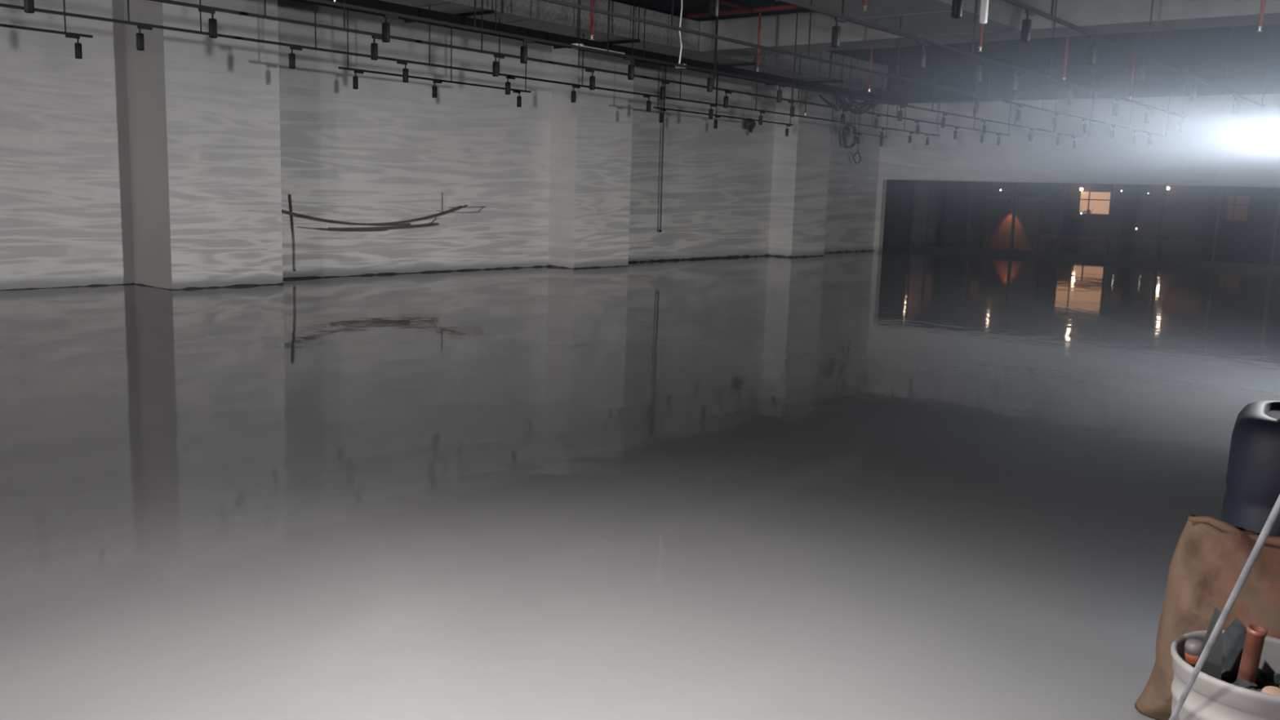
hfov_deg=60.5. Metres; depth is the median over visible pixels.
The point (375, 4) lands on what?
cable tray
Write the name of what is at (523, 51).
track spotlight
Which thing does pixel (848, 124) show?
track spotlight
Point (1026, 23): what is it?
track spotlight
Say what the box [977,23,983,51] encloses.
pipe
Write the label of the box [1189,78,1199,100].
track spotlight
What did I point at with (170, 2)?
track
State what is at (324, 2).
track
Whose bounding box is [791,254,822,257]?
baseboard
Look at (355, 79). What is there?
track spotlight
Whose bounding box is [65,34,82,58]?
track spotlight
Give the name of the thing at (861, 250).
baseboard
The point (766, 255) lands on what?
baseboard
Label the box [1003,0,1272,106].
track
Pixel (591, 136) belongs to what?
column
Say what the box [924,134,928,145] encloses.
track spotlight
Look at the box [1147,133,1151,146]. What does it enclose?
track spotlight
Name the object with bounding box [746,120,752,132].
track spotlight
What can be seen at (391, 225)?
strips
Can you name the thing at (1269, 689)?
lump
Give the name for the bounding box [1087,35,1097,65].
track spotlight
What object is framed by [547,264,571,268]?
baseboard
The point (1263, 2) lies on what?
pipe
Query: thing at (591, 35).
pipe
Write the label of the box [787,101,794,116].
track spotlight
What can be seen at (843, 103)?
cable bundle
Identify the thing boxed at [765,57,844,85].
support
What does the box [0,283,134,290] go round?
baseboard
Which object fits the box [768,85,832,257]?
column
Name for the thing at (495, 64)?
track spotlight
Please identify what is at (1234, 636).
plate
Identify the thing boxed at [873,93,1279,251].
wall
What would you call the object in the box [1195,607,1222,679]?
blade
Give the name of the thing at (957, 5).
track spotlight
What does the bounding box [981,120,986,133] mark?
track spotlight
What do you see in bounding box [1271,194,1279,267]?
window
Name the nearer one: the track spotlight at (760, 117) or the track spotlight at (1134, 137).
the track spotlight at (760, 117)
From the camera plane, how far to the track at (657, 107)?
21.67 m
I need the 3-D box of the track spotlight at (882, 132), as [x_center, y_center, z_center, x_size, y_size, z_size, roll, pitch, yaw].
[5.315,-4.941,23.997,0.072,0.243,0.166,9,11,38]
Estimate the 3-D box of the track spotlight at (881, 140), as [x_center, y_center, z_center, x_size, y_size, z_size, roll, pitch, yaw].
[5.970,-5.422,27.235,0.072,0.243,0.166,9,11,38]
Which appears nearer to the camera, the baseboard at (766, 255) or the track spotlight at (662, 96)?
the track spotlight at (662, 96)
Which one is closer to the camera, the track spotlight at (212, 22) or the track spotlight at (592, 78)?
the track spotlight at (212, 22)
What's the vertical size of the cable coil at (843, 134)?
1.447 m
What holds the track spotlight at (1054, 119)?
hanging from the track at (557, 2)
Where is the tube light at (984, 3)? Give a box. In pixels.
[979,0,988,23]
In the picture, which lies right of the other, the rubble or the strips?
the rubble
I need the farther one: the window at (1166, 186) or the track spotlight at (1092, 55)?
the window at (1166, 186)
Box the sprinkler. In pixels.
[687,0,801,17]
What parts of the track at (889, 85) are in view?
rail, hanger rod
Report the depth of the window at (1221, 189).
29.46 m
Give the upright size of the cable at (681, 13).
1.120 m
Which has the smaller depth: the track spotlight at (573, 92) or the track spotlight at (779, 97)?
the track spotlight at (779, 97)
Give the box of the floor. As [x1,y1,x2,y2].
[0,248,1279,719]
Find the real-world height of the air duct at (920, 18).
0.480 m
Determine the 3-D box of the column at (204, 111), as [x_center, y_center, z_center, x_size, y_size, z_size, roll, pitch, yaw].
[-6.413,-3.154,16.225,1.080,4.670,1.780,9,11,38]
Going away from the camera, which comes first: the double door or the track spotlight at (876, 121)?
the track spotlight at (876, 121)
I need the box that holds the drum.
[1221,400,1279,536]
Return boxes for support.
[404,0,494,22]
[553,3,639,48]
[674,56,756,69]
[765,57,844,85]
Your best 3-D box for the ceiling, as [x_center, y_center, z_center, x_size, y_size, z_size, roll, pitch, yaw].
[4.436,-4.519,11.167,24.600,0.250,42.700,9,11,38]
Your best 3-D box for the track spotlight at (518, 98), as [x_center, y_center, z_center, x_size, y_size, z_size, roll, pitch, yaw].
[-1.962,-4.168,17.512,0.072,0.243,0.166,9,11,38]
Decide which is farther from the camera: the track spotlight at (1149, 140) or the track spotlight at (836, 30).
the track spotlight at (1149, 140)
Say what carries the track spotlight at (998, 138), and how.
hanging from the track at (170, 2)
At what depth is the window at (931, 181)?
34.67 m
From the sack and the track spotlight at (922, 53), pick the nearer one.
the sack
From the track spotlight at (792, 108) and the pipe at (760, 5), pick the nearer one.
the pipe at (760, 5)
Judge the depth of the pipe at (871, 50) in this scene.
18.89 m
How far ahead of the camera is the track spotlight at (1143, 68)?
11.21 m
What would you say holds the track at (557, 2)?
hanging from the ceiling
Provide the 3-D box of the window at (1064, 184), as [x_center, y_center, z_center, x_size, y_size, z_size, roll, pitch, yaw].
[12.913,-4.317,31.774,1.380,2.580,0.100,9,11,38]
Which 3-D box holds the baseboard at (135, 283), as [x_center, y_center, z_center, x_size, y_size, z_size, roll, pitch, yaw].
[-7.041,-1.054,15.844,1.080,0.039,0.015,9,11,38]
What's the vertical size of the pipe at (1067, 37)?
0.970 m
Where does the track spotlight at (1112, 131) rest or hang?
hanging from the track at (557, 2)
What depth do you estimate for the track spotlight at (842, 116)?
19.14 m
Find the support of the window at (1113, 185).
in the wall at (1214, 146)
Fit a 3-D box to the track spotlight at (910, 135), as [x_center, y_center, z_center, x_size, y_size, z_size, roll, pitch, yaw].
[6.195,-5.081,25.077,0.072,0.243,0.166,9,11,38]
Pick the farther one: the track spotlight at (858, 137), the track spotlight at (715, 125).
the track spotlight at (858, 137)
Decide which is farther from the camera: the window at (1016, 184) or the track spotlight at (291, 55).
the window at (1016, 184)
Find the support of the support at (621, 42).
hanging from the ceiling
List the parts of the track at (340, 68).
hanger rod, rail, hanger rod, hanger rod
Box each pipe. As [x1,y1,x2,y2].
[589,0,594,39]
[755,4,761,71]
[804,89,807,115]
[862,0,867,11]
[867,48,872,92]
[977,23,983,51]
[1062,36,1069,79]
[1128,41,1137,99]
[1235,624,1267,683]
[1257,0,1265,31]
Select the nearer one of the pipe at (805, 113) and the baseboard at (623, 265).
the baseboard at (623, 265)
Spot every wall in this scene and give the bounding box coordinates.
[0,0,912,289]
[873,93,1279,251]
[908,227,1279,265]
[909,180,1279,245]
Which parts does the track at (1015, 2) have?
hanger rod, hanger rod, hanger rod, hanger rod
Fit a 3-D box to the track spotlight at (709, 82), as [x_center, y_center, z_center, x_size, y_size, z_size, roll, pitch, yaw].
[0.915,-3.517,13.893,0.072,0.243,0.166,9,11,38]
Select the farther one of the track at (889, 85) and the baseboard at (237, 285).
the track at (889, 85)
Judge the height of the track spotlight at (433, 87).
0.243 m
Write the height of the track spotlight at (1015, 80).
0.243 m
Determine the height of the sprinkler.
0.067 m
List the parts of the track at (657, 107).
hanger rod, hanger rod, rail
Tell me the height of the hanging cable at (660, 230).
3.700 m
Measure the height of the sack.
0.666 m
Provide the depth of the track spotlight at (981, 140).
23.95 m
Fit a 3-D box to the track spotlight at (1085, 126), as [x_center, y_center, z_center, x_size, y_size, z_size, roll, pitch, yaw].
[7.968,-4.190,19.681,0.072,0.243,0.166,9,11,38]
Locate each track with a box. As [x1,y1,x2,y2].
[0,0,93,38]
[0,0,942,136]
[147,0,1012,135]
[305,0,1093,139]
[337,8,531,93]
[540,0,1172,137]
[653,64,793,125]
[776,0,1191,117]
[851,84,889,137]
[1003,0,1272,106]
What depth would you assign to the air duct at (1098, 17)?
14.53 m
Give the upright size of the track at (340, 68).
1.270 m
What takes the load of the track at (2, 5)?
hanging from the ceiling
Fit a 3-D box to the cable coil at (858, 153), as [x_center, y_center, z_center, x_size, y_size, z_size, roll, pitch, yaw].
[6.089,-6.396,30.530,0.078,1.858,0.328,-2,10,-23]
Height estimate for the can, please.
0.093 m
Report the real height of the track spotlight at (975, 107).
0.243 m
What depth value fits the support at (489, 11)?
14.39 m
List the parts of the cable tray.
hanger rod, hanger rod, hanger rod, hanger rod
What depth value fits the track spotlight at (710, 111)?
18.97 m
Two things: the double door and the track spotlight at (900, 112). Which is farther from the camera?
the double door
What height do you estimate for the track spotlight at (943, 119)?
0.243 m
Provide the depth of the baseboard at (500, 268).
19.49 m
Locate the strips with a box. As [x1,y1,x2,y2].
[281,192,484,271]
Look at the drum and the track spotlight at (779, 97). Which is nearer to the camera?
the drum
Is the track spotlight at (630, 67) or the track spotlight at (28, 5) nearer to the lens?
the track spotlight at (28, 5)
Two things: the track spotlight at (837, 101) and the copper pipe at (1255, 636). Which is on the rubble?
the copper pipe at (1255, 636)
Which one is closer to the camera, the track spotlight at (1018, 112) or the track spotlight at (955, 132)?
the track spotlight at (1018, 112)
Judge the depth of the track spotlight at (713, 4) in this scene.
7.91 m
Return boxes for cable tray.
[297,0,907,105]
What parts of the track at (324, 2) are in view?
hanger rod, hanger rod, hanger rod, hanger rod, hanger rod, hanger rod, hanger rod, hanger rod, hanger rod, hanger rod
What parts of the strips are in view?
hanging cord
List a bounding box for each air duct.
[380,0,888,90]
[698,0,1279,57]
[775,0,1021,36]
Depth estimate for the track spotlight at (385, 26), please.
9.93 m
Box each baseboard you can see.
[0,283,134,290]
[134,283,171,289]
[172,282,283,289]
[282,265,548,279]
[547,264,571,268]
[573,265,628,268]
[628,253,768,262]
[768,253,791,257]
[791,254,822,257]
[824,249,873,253]
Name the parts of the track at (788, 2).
hanger rod, hanger rod, hanger rod, hanger rod, hanger rod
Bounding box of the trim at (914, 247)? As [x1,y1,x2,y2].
[907,244,1279,271]
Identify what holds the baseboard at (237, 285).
attached to the column at (204, 111)
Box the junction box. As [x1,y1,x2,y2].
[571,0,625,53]
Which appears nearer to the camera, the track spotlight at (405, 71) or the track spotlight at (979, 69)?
the track spotlight at (979, 69)
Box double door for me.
[982,195,1044,251]
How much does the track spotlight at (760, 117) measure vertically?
0.243 m
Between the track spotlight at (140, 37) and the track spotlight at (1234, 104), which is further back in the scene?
the track spotlight at (1234, 104)
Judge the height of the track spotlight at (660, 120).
0.243 m
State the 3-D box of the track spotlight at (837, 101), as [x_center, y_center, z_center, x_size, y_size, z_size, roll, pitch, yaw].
[2.931,-3.836,16.365,0.072,0.243,0.166,9,11,38]
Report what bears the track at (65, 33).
hanging from the ceiling
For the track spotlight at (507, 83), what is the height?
0.243 m
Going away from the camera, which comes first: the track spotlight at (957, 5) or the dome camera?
the track spotlight at (957, 5)
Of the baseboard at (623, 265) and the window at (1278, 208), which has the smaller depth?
the baseboard at (623, 265)
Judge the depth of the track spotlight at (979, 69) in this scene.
11.70 m
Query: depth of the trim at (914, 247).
31.55 m
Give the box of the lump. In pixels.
[1261,685,1279,695]
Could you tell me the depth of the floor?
5.98 m
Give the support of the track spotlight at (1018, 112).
hanging from the track at (557, 2)
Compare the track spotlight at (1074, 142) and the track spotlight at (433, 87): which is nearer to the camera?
the track spotlight at (433, 87)
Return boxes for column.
[123,0,283,289]
[548,45,634,268]
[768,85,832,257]
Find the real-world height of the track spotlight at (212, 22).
0.243 m
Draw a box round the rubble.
[1221,667,1279,692]
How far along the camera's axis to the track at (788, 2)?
11.50 m
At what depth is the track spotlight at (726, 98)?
16.37 m
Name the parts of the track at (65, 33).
rail, hanger rod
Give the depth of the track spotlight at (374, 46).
11.40 m
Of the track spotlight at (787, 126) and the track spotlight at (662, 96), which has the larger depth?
the track spotlight at (787, 126)
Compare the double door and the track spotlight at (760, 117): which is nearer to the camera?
the track spotlight at (760, 117)
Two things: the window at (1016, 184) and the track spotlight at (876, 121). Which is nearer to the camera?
the track spotlight at (876, 121)
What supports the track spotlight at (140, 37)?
hanging from the track at (2, 5)
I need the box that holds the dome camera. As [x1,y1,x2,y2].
[741,118,755,130]
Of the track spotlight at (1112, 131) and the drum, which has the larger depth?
the track spotlight at (1112, 131)
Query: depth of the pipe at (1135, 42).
18.82 m
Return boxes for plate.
[1221,617,1247,675]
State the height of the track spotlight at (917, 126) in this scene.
0.243 m
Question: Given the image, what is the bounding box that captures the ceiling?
[292,0,1279,103]
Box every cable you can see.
[658,65,666,232]
[675,0,686,69]
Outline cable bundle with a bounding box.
[817,93,879,114]
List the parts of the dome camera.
wall plate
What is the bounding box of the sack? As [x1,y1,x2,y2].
[1134,514,1279,719]
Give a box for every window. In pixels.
[909,180,929,246]
[924,180,971,248]
[966,181,1016,251]
[1010,182,1063,253]
[1057,182,1112,257]
[1106,184,1164,260]
[1156,185,1221,263]
[1212,186,1279,266]
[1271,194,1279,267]
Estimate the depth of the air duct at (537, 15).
16.74 m
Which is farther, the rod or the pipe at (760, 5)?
the pipe at (760, 5)
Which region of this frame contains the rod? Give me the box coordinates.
[1168,493,1279,719]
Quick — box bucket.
[1170,630,1279,719]
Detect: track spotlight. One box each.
[23,0,34,13]
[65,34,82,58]
[136,25,152,50]
[198,8,217,38]
[288,46,302,68]
[352,71,364,88]
[370,35,382,60]
[382,13,398,42]
[396,61,408,82]
[431,80,441,97]
[492,54,504,76]
[505,76,515,94]
[512,90,521,106]
[520,38,533,63]
[570,85,580,102]
[585,69,595,89]
[623,57,634,79]
[643,95,650,111]
[658,109,666,122]
[659,80,669,99]
[706,71,717,92]
[708,0,719,17]
[708,104,715,119]
[713,115,719,128]
[723,91,732,107]
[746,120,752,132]
[758,111,765,124]
[776,84,785,102]
[785,124,791,136]
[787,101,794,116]
[831,17,845,47]
[833,93,840,111]
[840,109,847,124]
[844,123,850,135]
[856,133,861,144]
[874,115,880,128]
[878,136,882,146]
[880,128,885,139]
[897,106,905,120]
[907,132,913,142]
[915,40,926,68]
[915,120,919,133]
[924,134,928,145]
[941,113,947,127]
[951,0,963,18]
[953,127,959,139]
[972,94,978,113]
[974,58,986,82]
[979,131,983,142]
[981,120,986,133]
[995,133,1000,145]
[1010,68,1021,91]
[1015,105,1022,120]
[1020,8,1035,42]
[1028,128,1034,141]
[1051,112,1058,128]
[1055,133,1061,145]
[1066,84,1074,104]
[1072,136,1076,147]
[1082,119,1087,133]
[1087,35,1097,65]
[1109,125,1115,138]
[1111,97,1119,115]
[1132,130,1137,142]
[1137,57,1148,82]
[1143,106,1151,123]
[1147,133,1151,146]
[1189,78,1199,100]
[1231,94,1238,114]
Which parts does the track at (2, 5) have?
hanger rod, hanger rod, hanger rod, hanger rod, hanger rod, hanger rod, hanger rod, hanger rod, hanger rod, hanger rod, hanger rod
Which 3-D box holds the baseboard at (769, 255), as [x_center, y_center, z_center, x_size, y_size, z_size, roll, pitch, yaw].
[3.643,-2.713,28.639,0.700,0.072,0.015,9,11,38]
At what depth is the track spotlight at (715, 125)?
21.74 m
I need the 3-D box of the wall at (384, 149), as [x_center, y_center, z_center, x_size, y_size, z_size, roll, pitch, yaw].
[-4.872,-3.527,18.953,0.750,4.670,42.200,9,11,38]
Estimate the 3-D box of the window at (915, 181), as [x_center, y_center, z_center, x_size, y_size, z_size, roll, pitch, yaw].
[8.947,-4.931,34.930,0.530,2.580,0.100,9,11,38]
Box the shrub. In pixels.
[1062,206,1093,237]
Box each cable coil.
[841,97,857,148]
[853,99,861,164]
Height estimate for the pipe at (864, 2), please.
0.920 m
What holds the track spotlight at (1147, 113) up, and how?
hanging from the track at (788, 2)
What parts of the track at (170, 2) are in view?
hanger rod, hanger rod, hanger rod, hanger rod, hanger rod, hanger rod, hanger rod, hanger rod, hanger rod, hanger rod, hanger rod, hanger rod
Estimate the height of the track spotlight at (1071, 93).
0.243 m
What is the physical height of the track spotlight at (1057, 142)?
0.243 m
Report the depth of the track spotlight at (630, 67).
12.62 m
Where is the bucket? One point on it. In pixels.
(1210, 698)
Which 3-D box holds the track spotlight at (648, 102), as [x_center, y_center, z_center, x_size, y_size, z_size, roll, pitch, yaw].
[0.110,-4.119,17.618,0.072,0.243,0.166,9,11,38]
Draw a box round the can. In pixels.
[1184,638,1202,667]
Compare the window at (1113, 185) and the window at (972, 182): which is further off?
the window at (972, 182)
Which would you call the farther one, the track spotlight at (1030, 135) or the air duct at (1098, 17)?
the track spotlight at (1030, 135)
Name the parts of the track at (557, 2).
hanger rod, hanger rod, hanger rod, hanger rod, hanger rod, hanger rod, hanger rod, hanger rod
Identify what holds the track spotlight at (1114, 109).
hanging from the track at (788, 2)
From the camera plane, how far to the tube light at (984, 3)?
8.58 m
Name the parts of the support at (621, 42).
hanger rod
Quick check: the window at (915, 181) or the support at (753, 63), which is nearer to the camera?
the support at (753, 63)
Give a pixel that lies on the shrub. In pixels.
(1073, 227)

